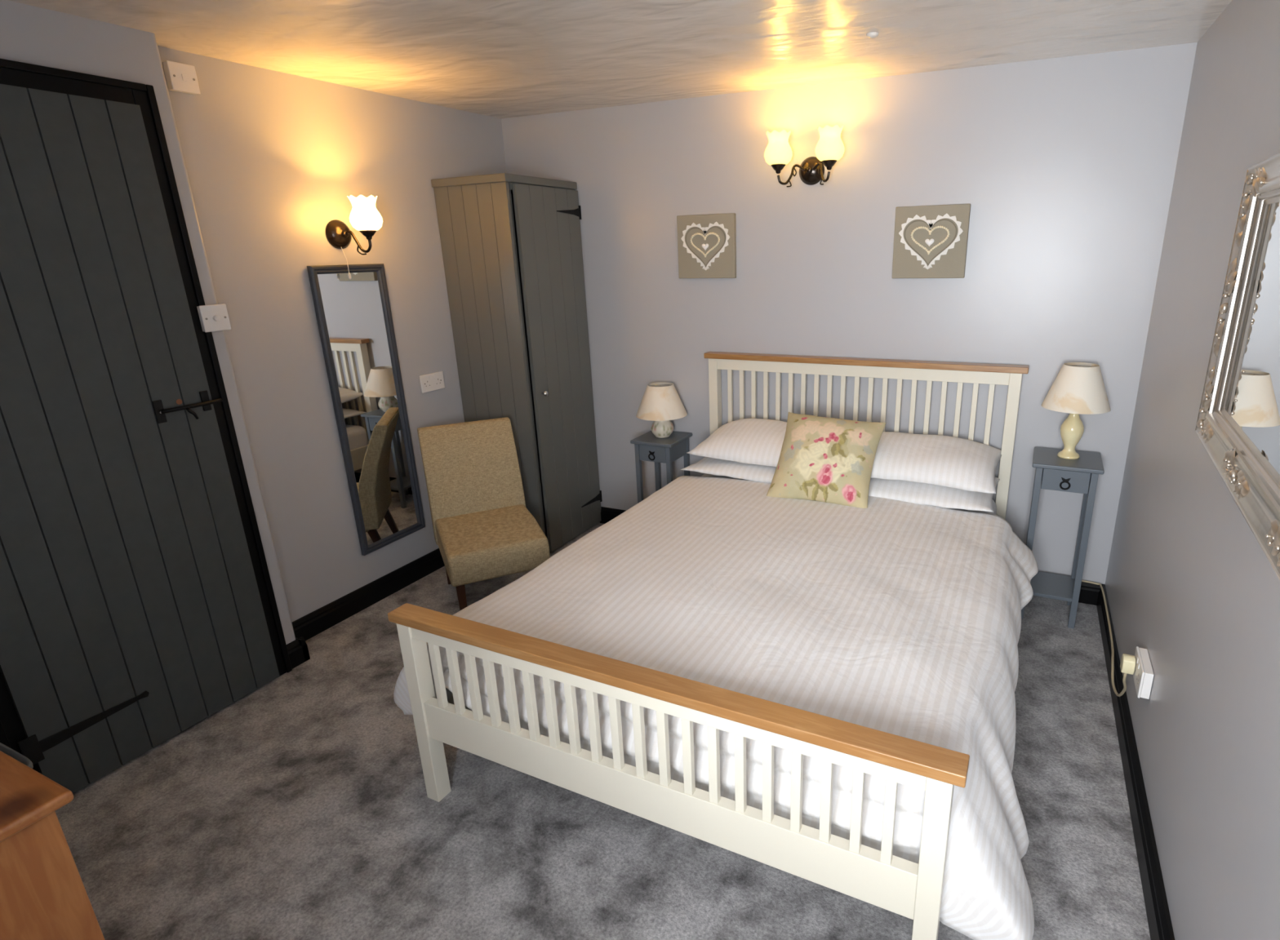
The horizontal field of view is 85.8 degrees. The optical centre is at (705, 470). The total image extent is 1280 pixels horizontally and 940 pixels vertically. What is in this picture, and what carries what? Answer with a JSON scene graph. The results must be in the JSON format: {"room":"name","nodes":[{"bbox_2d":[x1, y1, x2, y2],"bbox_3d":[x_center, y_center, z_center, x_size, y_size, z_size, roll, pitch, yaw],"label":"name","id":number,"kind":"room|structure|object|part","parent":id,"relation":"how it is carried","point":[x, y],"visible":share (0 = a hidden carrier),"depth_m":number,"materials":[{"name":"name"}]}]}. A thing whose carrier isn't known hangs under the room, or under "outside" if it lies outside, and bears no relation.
{"room":"bedroom","nodes":[
{"label":"bedroom","id":0,"kind":"room"},
{"bbox_2d":[0,742,33,768],"bbox_3d":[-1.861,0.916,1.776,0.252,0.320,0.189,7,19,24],"label":"tray","id":1,"kind":"object","parent":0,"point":[3,748],"visible":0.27,"depth_m":1.79,"materials":[{"name":"grey metal"}]},
{"bbox_2d":[157,46,506,622],"bbox_3d":[-1.552,-0.606,3.266,0.300,2.300,1.718,7,19,24],"label":"wall","id":2,"kind":"structure","parent":0,"point":[271,157],"depth_m":2.80,"materials":[{"name":"grey paint"}]},
{"bbox_2d":[0,84,279,793],"bbox_3d":[-1.810,-0.047,2.034,0.069,1.970,0.745,7,19,24],"label":"door","id":3,"kind":"structure","parent":2,"relation":"in","point":[132,614],"depth_m":2.04,"materials":[{"name":"grey paint"}]},
{"bbox_3d":[-1.696,-0.206,2.227,0.006,0.076,0.165,7,19,24],"label":"bolt plate","id":4,"kind":"part","parent":3,"relation":"part of","materials":[{"name":"black metal"}]},
{"bbox_3d":[-1.672,-0.184,2.235,0.029,0.043,0.015,-17,23,-40],"label":"bolt handle","id":5,"kind":"part","parent":3,"relation":"part of","materials":[{"name":"black metal"}]},
{"bbox_2d":[0,58,292,773],"bbox_3d":[-1.828,-0.073,2.036,0.032,2.045,0.812,7,19,24],"label":"door frame","id":6,"kind":"structure","parent":2,"relation":"attached to","point":[15,73],"depth_m":2.16,"materials":[{"name":"black paint"}]},
{"bbox_2d":[0,0,295,644],"bbox_3d":[-2.220,-0.105,1.744,0.445,2.300,1.752,7,19,24],"label":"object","id":7,"kind":"structure","parent":2,"relation":"in","point":[29,34],"depth_m":2.05,"materials":[{"name":"grey paint"}]},
{"bbox_2d":[196,304,231,332],"bbox_3d":[-1.648,-0.509,2.294,0.051,0.086,0.086,7,19,24],"label":"light switch","id":8,"kind":"object","parent":7,"relation":"attached to","point":[215,317],"visible":1,"depth_m":2.28,"materials":[{"name":"white plastic"}]},
{"bbox_2d":[162,60,200,94],"bbox_3d":[-1.734,-1.298,2.269,0.034,0.086,0.086,7,19,24],"label":"light switch","id":9,"kind":"object","parent":2,"relation":"attached to","point":[180,77],"visible":1,"depth_m":2.26,"materials":[{"name":"white plastic"}]},
{"bbox_2d":[325,195,382,279],"bbox_3d":[-1.419,-0.949,2.810,0.238,0.320,0.121,7,19,24],"label":"wall lamp","id":10,"kind":"object","parent":2,"relation":"attached to","point":[364,217],"visible":1,"depth_m":2.75,"materials":[{"name":"white glass"}]},
{"bbox_3d":[-1.505,-0.978,2.843,0.051,0.116,0.116,7,19,24],"label":"wall plate","id":11,"kind":"part","parent":10,"relation":"part of","materials":[{"name":"brown metal"}]},
{"bbox_3d":[-1.500,-0.863,2.860,0.033,0.130,0.012,7,19,24],"label":"pull cord","id":12,"kind":"part","parent":10,"relation":"part of","materials":[{"name":"white fabric"}]},
{"bbox_3d":[-1.424,-0.935,2.817,0.140,0.098,0.011,7,19,24],"label":"arm","id":13,"kind":"part","parent":10,"relation":"part of","materials":[{"name":"brown metal"}]},
{"bbox_3d":[-1.368,-1.032,2.758,0.121,0.132,0.121,7,19,24],"label":"lamp shade","id":14,"kind":"part","parent":10,"relation":"part of","materials":[{"name":"white glass"}]},
{"bbox_2d":[286,548,444,669],"bbox_3d":[-1.800,0.794,2.518,0.166,0.098,2.927,7,19,24],"label":"baseboard","id":15,"kind":"structure","parent":2,"relation":"attached to","point":[324,618],"depth_m":3.10,"materials":[{"name":"black paint"}]},
{"bbox_2d":[306,263,425,555],"bbox_3d":[-1.492,-0.265,3.081,0.024,1.262,0.364,6,19,23],"label":"mirror","id":16,"kind":"object","parent":2,"relation":"attached to","point":[354,318],"visible":0.98,"depth_m":3.06,"materials":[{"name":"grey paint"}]},
{"bbox_2d":[418,371,444,393],"bbox_3d":[-1.346,-0.434,3.381,0.013,0.086,0.147,7,19,24],"label":"wall socket","id":17,"kind":"object","parent":2,"relation":"attached to","point":[433,381],"visible":1,"depth_m":3.37,"materials":[{"name":"white plastic"}]},
{"bbox_2d":[55,522,1151,939],"bbox_3d":[-0.446,1.031,2.031,3.671,0.120,4.340,7,19,24],"label":"floor","id":18,"kind":"structure","parent":0,"point":[300,808],"depth_m":1.90,"materials":[{"name":"carpet"}]},
{"bbox_2d":[0,751,105,939],"bbox_3d":[-1.526,0.905,1.123,0.830,0.720,0.636,7,19,24],"label":"chest","id":19,"kind":"object","parent":18,"relation":"on","point":[43,895],"visible":1,"depth_m":1.11,"materials":[{"name":"brown wood"}]},
{"bbox_3d":[-1.179,0.959,0.966,0.018,0.698,0.588,7,19,24],"label":"panel","id":20,"kind":"part","parent":19,"relation":"part of","materials":[{"name":"orange wood"}]},
{"bbox_2d":[417,417,550,611],"bbox_3d":[-1.005,0.223,3.133,0.428,0.776,0.658,-10,20,-25],"label":"slipper chair","id":21,"kind":"object","parent":18,"relation":"on","point":[484,529],"visible":0.91,"depth_m":3.17,"materials":[{"name":"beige fabric"}]},
{"bbox_3d":[-1.241,0.452,3.308,0.037,0.245,0.099,-10,20,-25],"label":"leg","id":22,"kind":"part","parent":21,"relation":"part of","materials":[{"name":"brown wood"}]},
{"bbox_3d":[-1.026,0.576,2.902,0.037,0.245,0.041,-10,20,-25],"label":"leg","id":23,"kind":"part","parent":21,"relation":"part of","materials":[{"name":"brown wood"}]},
{"bbox_3d":[-1.111,0.044,3.290,0.428,0.525,0.200,-10,20,-25],"label":"backrest","id":24,"kind":"part","parent":21,"relation":"part of","materials":[{"name":"beige fabric"}]},
{"bbox_3d":[-0.966,0.320,3.087,0.416,0.158,0.494,-10,20,-25],"label":"seat","id":25,"kind":"part","parent":21,"relation":"part of","materials":[{"name":"beige fabric"}]},
{"bbox_2d":[431,173,602,553],"bbox_3d":[-0.941,-0.530,3.667,0.489,1.885,0.552,7,19,24],"label":"wardrobe","id":26,"kind":"object","parent":18,"relation":"on","point":[511,244],"visible":0.97,"depth_m":3.43,"materials":[{"name":"grey paint"}]},
{"bbox_3d":[-1.071,-0.444,3.464,0.436,1.849,0.020,7,19,24],"label":"panel","id":27,"kind":"part","parent":26,"relation":"part of","materials":[{"name":"grey paint"}]},
{"bbox_3d":[-0.862,-0.593,3.915,0.414,1.849,0.018,7,19,24],"label":"panel","id":28,"kind":"part","parent":26,"relation":"part of","materials":[{"name":"grey paint"}]},
{"bbox_3d":[-0.806,-0.385,3.446,0.032,0.030,0.030,7,19,24],"label":"knob","id":29,"kind":"part","parent":26,"relation":"part of","materials":[{"name":"silver metal"}]},
{"bbox_3d":[-0.950,0.326,3.961,0.412,0.015,0.500,7,19,24],"label":"panel","id":30,"kind":"part","parent":26,"relation":"part of","materials":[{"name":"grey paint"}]},
{"bbox_3d":[-0.748,-0.502,3.607,0.019,1.827,0.488,7,19,24],"label":"door","id":31,"kind":"part","parent":26,"relation":"part of","materials":[{"name":"grey paint"}]},
{"bbox_2d":[630,431,692,503],"bbox_3d":[-0.221,0.114,3.689,0.238,0.610,0.254,7,19,24],"label":"nightstand","id":32,"kind":"object","parent":18,"relation":"on","point":[647,447],"visible":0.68,"depth_m":3.55,"materials":[{"name":"grey paint"}]},
{"bbox_3d":[-0.345,0.141,3.644,0.024,0.592,0.024,7,19,24],"label":"leg","id":33,"kind":"part","parent":32,"relation":"part of","materials":[{"name":"grey paint"}]},
{"bbox_3d":[-0.275,-0.072,3.519,0.039,0.049,0.014,7,19,24],"label":"ring pull","id":34,"kind":"part","parent":32,"relation":"part of","materials":[{"name":"black metal"}]},
{"bbox_3d":[-0.230,-0.111,3.608,0.154,0.086,0.198,7,19,24],"label":"drawer","id":35,"kind":"part","parent":32,"relation":"part of","materials":[{"name":"grey paint"}]},
{"bbox_3d":[-0.261,0.085,3.814,0.024,0.592,0.024,7,19,24],"label":"leg","id":36,"kind":"part","parent":32,"relation":"part of","materials":[{"name":"grey paint"}]},
{"bbox_2d":[635,382,687,438],"bbox_3d":[-0.226,-0.307,3.553,0.266,0.276,0.266,7,19,24],"label":"table lamp","id":37,"kind":"object","parent":32,"relation":"on","point":[661,403],"visible":1,"depth_m":3.46,"materials":[{"name":"fabric"}]},
{"bbox_3d":[-0.228,-0.362,3.535,0.266,0.159,0.266,7,19,24],"label":"lamp shade","id":38,"kind":"part","parent":37,"relation":"part of","materials":[{"name":"beige fabric"}]},
{"bbox_3d":[-0.180,0.161,3.570,0.024,0.592,0.024,7,19,24],"label":"leg","id":39,"kind":"part","parent":32,"relation":"part of","materials":[{"name":"grey paint"}]},
{"bbox_3d":[-0.096,0.105,3.740,0.024,0.592,0.024,7,19,24],"label":"leg","id":40,"kind":"part","parent":32,"relation":"part of","materials":[{"name":"grey paint"}]},
{"bbox_2d":[387,351,1029,939],"bbox_3d":[0.253,0.268,2.453,1.480,1.045,2.058,7,20,25],"label":"bed","id":41,"kind":"object","parent":18,"relation":"on","point":[882,879],"visible":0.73,"depth_m":1.61,"materials":[{"name":"white wood"}]},
{"bbox_3d":[-0.801,0.690,1.960,0.047,0.589,0.049,7,20,25],"label":"leg post","id":42,"kind":"part","parent":41,"relation":"part of","materials":[{"name":"beige paint"}]},
{"bbox_3d":[-0.373,0.410,2.815,0.022,0.135,1.943,7,20,25],"label":"rail","id":43,"kind":"part","parent":41,"relation":"part of","materials":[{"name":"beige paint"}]},
{"bbox_3d":[-0.184,0.508,1.579,1.344,0.041,0.024,7,20,25],"label":"rail","id":44,"kind":"part","parent":41,"relation":"part of","materials":[{"name":"beige paint"}]},
{"bbox_3d":[-0.177,0.779,1.669,1.344,0.117,0.030,7,20,25],"label":"rail","id":45,"kind":"part","parent":41,"relation":"part of","materials":[{"name":"beige paint"}]},
{"bbox_3d":[0.059,-0.079,3.600,0.047,1.019,0.052,7,20,25],"label":"leg post","id":46,"kind":"part","parent":41,"relation":"part of","materials":[{"name":"beige paint"}]},
{"bbox_2d":[701,473,996,515],"bbox_3d":[0.277,0.400,2.540,1.364,0.229,1.825,7,20,25],"label":"mattress","id":47,"kind":"object","parent":41,"relation":"on","point":[994,507],"visible":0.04,"depth_m":2.95,"materials":[{"name":"white fabric"}]},
{"bbox_2d":[393,475,1038,939],"bbox_3d":[0.176,0.511,2.350,1.794,0.460,1.574,7,20,25],"label":"duvet","id":48,"kind":"object","parent":47,"relation":"on","point":[903,619],"visible":0.77,"depth_m":1.90,"materials":[{"name":"fabric"}]},
{"bbox_2d":[766,412,885,508],"bbox_3d":[0.506,-0.049,2.876,0.428,0.310,0.320,6,19,23],"label":"cushion","id":49,"kind":"object","parent":48,"relation":"on","point":[825,460],"visible":1,"depth_m":2.80,"materials":[{"name":"fabric"}]},
{"bbox_2d":[680,457,776,483],"bbox_3d":[0.294,-0.029,3.229,0.700,0.091,0.440,8,21,26],"label":"pillow","id":50,"kind":"object","parent":47,"relation":"on","point":[754,473],"visible":0.2,"depth_m":3.12,"materials":[{"name":"fabric"}]},
{"bbox_2d":[687,418,786,466],"bbox_3d":[0.309,-0.141,3.219,0.671,0.153,0.438,8,20,26],"label":"pillow","id":51,"kind":"object","parent":50,"relation":"on","point":[759,442],"visible":0.6,"depth_m":3.14,"materials":[{"name":"fabric"}]},
{"bbox_2d":[868,477,999,512],"bbox_3d":[0.901,0.050,2.945,0.660,0.094,0.440,7,20,25],"label":"pillow","id":52,"kind":"object","parent":47,"relation":"on","point":[919,493],"visible":0.4,"depth_m":2.76,"materials":[{"name":"fabric"}]},
{"bbox_2d":[871,431,1001,493],"bbox_3d":[0.911,-0.065,2.937,0.660,0.142,0.436,7,20,25],"label":"pillow","id":53,"kind":"object","parent":52,"relation":"on","point":[947,461],"visible":0.8,"depth_m":2.80,"materials":[{"name":"fabric"}]},
{"bbox_3d":[0.671,-0.459,3.155,1.344,0.053,0.024,7,20,25],"label":"rail","id":54,"kind":"part","parent":41,"relation":"part of","materials":[{"name":"beige paint"}]},
{"bbox_3d":[0.451,0.846,1.376,0.047,0.589,0.049,7,20,25],"label":"leg post","id":55,"kind":"part","parent":41,"relation":"part of","materials":[{"name":"beige paint"}]},
{"bbox_3d":[1.312,0.077,3.016,0.047,1.019,0.052,7,20,25],"label":"leg post","id":56,"kind":"part","parent":41,"relation":"part of","materials":[{"name":"beige paint"}]},
{"bbox_2d":[1021,447,1104,628],"bbox_3d":[1.478,0.283,2.886,0.250,0.698,0.264,7,20,25],"label":"nightstand","id":57,"kind":"object","parent":18,"relation":"on","point":[1080,475],"visible":0.89,"depth_m":2.77,"materials":[{"name":"grey paint"}]},
{"bbox_3d":[1.436,0.251,3.019,0.024,0.680,0.024,7,20,25],"label":"leg","id":58,"kind":"part","parent":57,"relation":"part of","materials":[{"name":"grey paint"}]},
{"bbox_3d":[1.345,0.310,2.841,0.024,0.680,0.024,7,20,25],"label":"leg","id":59,"kind":"part","parent":57,"relation":"part of","materials":[{"name":"grey paint"}]},
{"bbox_2d":[1030,571,1075,602],"bbox_3d":[1.483,0.496,2.954,0.212,0.014,0.226,7,20,25],"label":"shelf","id":60,"kind":"object","parent":57,"relation":"attached to","point":[1044,584],"depth_m":2.93,"materials":[{"name":"grey paint"}]},
{"bbox_3d":[1.418,0.056,2.699,0.039,0.049,0.014,7,20,25],"label":"ring pull","id":61,"kind":"part","parent":57,"relation":"part of","materials":[{"name":"black metal"}]},
{"bbox_3d":[1.467,0.015,2.791,0.166,0.086,0.208,7,20,25],"label":"drawer","id":62,"kind":"part","parent":57,"relation":"part of","materials":[{"name":"grey paint"}]},
{"bbox_2d":[1040,362,1111,459],"bbox_3d":[1.477,-0.234,2.739,0.246,0.375,0.246,7,19,24],"label":"table lamp","id":63,"kind":"object","parent":57,"relation":"on","point":[1078,388],"visible":1,"depth_m":2.65,"materials":[{"name":"fabric"}]},
{"bbox_3d":[1.475,-0.331,2.708,0.246,0.170,0.246,7,19,24],"label":"lamp shade","id":64,"kind":"part","parent":63,"relation":"part of","materials":[{"name":"beige fabric"}]},
{"bbox_3d":[1.611,0.273,2.937,0.024,0.680,0.024,7,20,25],"label":"leg","id":65,"kind":"part","parent":57,"relation":"part of","materials":[{"name":"grey paint"}]},
{"bbox_3d":[1.519,0.332,2.759,0.024,0.680,0.024,7,20,25],"label":"leg","id":66,"kind":"part","parent":57,"relation":"part of","materials":[{"name":"grey paint"}]},
{"bbox_2d":[8,0,1231,119],"bbox_3d":[-0.500,-1.206,1.318,3.671,0.323,4.340,7,19,24],"label":"ceiling","id":67,"kind":"structure","parent":0,"point":[499,59],"depth_m":2.22,"materials":[{"name":"beige paint"}]},
{"bbox_2d":[866,31,879,38],"bbox_3d":[0.540,-1.403,2.213,0.040,0.013,0.040,7,19,24],"label":"cap","id":68,"kind":"object","parent":67,"relation":"attached to","point":[870,35],"visible":1,"depth_m":2.20,"materials":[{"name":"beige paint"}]},
{"bbox_2d":[501,42,1197,584],"bbox_3d":[0.391,-0.703,3.423,3.671,2.300,0.250,7,19,24],"label":"wall","id":69,"kind":"structure","parent":0,"point":[1064,167],"depth_m":3.00,"materials":[{"name":"grey paint"}]},
{"bbox_2d":[676,213,736,278],"bbox_3d":[0.005,-1.082,3.322,0.303,0.294,0.034,7,19,24],"label":"picture","id":70,"kind":"object","parent":69,"relation":"attached to","point":[707,243],"visible":1,"depth_m":3.31,"materials":[{"name":"beige fabric"}]},
{"bbox_2d":[764,124,844,187],"bbox_3d":[0.432,-1.337,2.941,0.347,0.221,0.186,7,19,24],"label":"wall lamp","id":71,"kind":"object","parent":69,"relation":"attached to","point":[829,148],"visible":1,"depth_m":2.90,"materials":[{"name":"white glass"}]},
{"bbox_3d":[0.315,-1.383,2.946,0.121,0.132,0.121,7,19,24],"label":"lamp shade","id":72,"kind":"part","parent":71,"relation":"part of","materials":[{"name":"white glass"}]},
{"bbox_3d":[0.376,-1.287,2.997,0.133,0.094,0.018,-7,19,-18],"label":"arm","id":73,"kind":"part","parent":71,"relation":"part of","materials":[{"name":"brown metal"}]},
{"bbox_3d":[0.461,-1.317,3.011,0.116,0.116,0.051,7,19,24],"label":"wall plate","id":74,"kind":"part","parent":71,"relation":"part of","materials":[{"name":"brown metal"}]},
{"bbox_3d":[0.500,-1.272,2.941,0.018,0.094,0.133,-8,19,-19],"label":"arm","id":75,"kind":"part","parent":71,"relation":"part of","materials":[{"name":"brown metal"}]},
{"bbox_3d":[0.520,-1.358,2.853,0.121,0.132,0.121,7,19,24],"label":"lamp shade","id":76,"kind":"part","parent":71,"relation":"part of","materials":[{"name":"white glass"}]},
{"bbox_2d":[600,506,1103,605],"bbox_3d":[0.563,0.409,3.549,2.622,0.098,0.021,7,19,24],"label":"baseboard","id":77,"kind":"structure","parent":69,"relation":"attached to","point":[1089,593],"depth_m":3.04,"materials":[{"name":"black paint"}]},
{"bbox_2d":[891,204,970,278],"bbox_3d":[0.950,-0.962,2.897,0.298,0.292,0.034,7,19,24],"label":"picture","id":78,"kind":"object","parent":69,"relation":"attached to","point":[931,242],"visible":1,"depth_m":2.89,"materials":[{"name":"beige fabric"}]},
{"bbox_2d":[1105,0,1279,939],"bbox_3d":[1.132,0.009,1.133,0.300,2.300,3.470,7,19,24],"label":"wall","id":79,"kind":"structure","parent":0,"point":[1188,582],"depth_m":1.67,"materials":[{"name":"grey paint"}]},
{"bbox_2d":[1096,584,1174,939],"bbox_3d":[1.019,1.041,1.529,0.021,0.098,3.470,7,19,24],"label":"baseboard","id":80,"kind":"structure","parent":79,"relation":"attached to","point":[1158,917],"depth_m":1.87,"materials":[{"name":"black paint"}]},
{"bbox_2d":[1133,646,1154,699],"bbox_3d":[1.276,0.591,2.002,0.031,0.086,0.147,7,19,24],"label":"wall socket","id":81,"kind":"object","parent":79,"relation":"attached to","point":[1143,676],"visible":0.88,"depth_m":1.96,"materials":[{"name":"white plastic"}]},
{"bbox_2d":[1120,653,1136,675],"bbox_3d":[1.264,0.579,2.048,0.033,0.052,0.045,7,19,24],"label":"plug","id":82,"kind":"object","parent":81,"relation":"attached to","point":[1127,665],"visible":1,"depth_m":2.03,"materials":[{"name":"beige plastic"}]},
{"bbox_2d":[1081,580,1127,697],"bbox_3d":[1.382,0.543,2.585,0.302,0.217,1.050,7,19,24],"label":"power cable","id":83,"kind":"object","parent":82,"relation":"attached to","point":[1124,690],"visible":0.91,"depth_m":2.46,"materials":[{"name":"beige plastic"}]},
{"bbox_3d":[1.267,0.590,2.006,0.007,0.086,0.147,7,19,24],"label":"plate","id":84,"kind":"part","parent":81,"relation":"part of","materials":[{"name":"white plastic"}]},
{"bbox_2d":[1195,152,1279,580],"bbox_3d":[0.934,-0.230,1.113,0.054,0.583,0.888,8,20,27],"label":"ornate mirror","id":85,"kind":"object","parent":79,"relation":"attached to","point":[1237,425],"visible":1,"depth_m":1.28,"materials":[{"name":"silver metal"}]},
{"bbox_3d":[0.943,-0.229,1.108,0.008,0.405,0.712,8,20,27],"label":"glass","id":86,"kind":"part","parent":85,"relation":"part of","materials":[{"name":"white mirror"}]}
]}

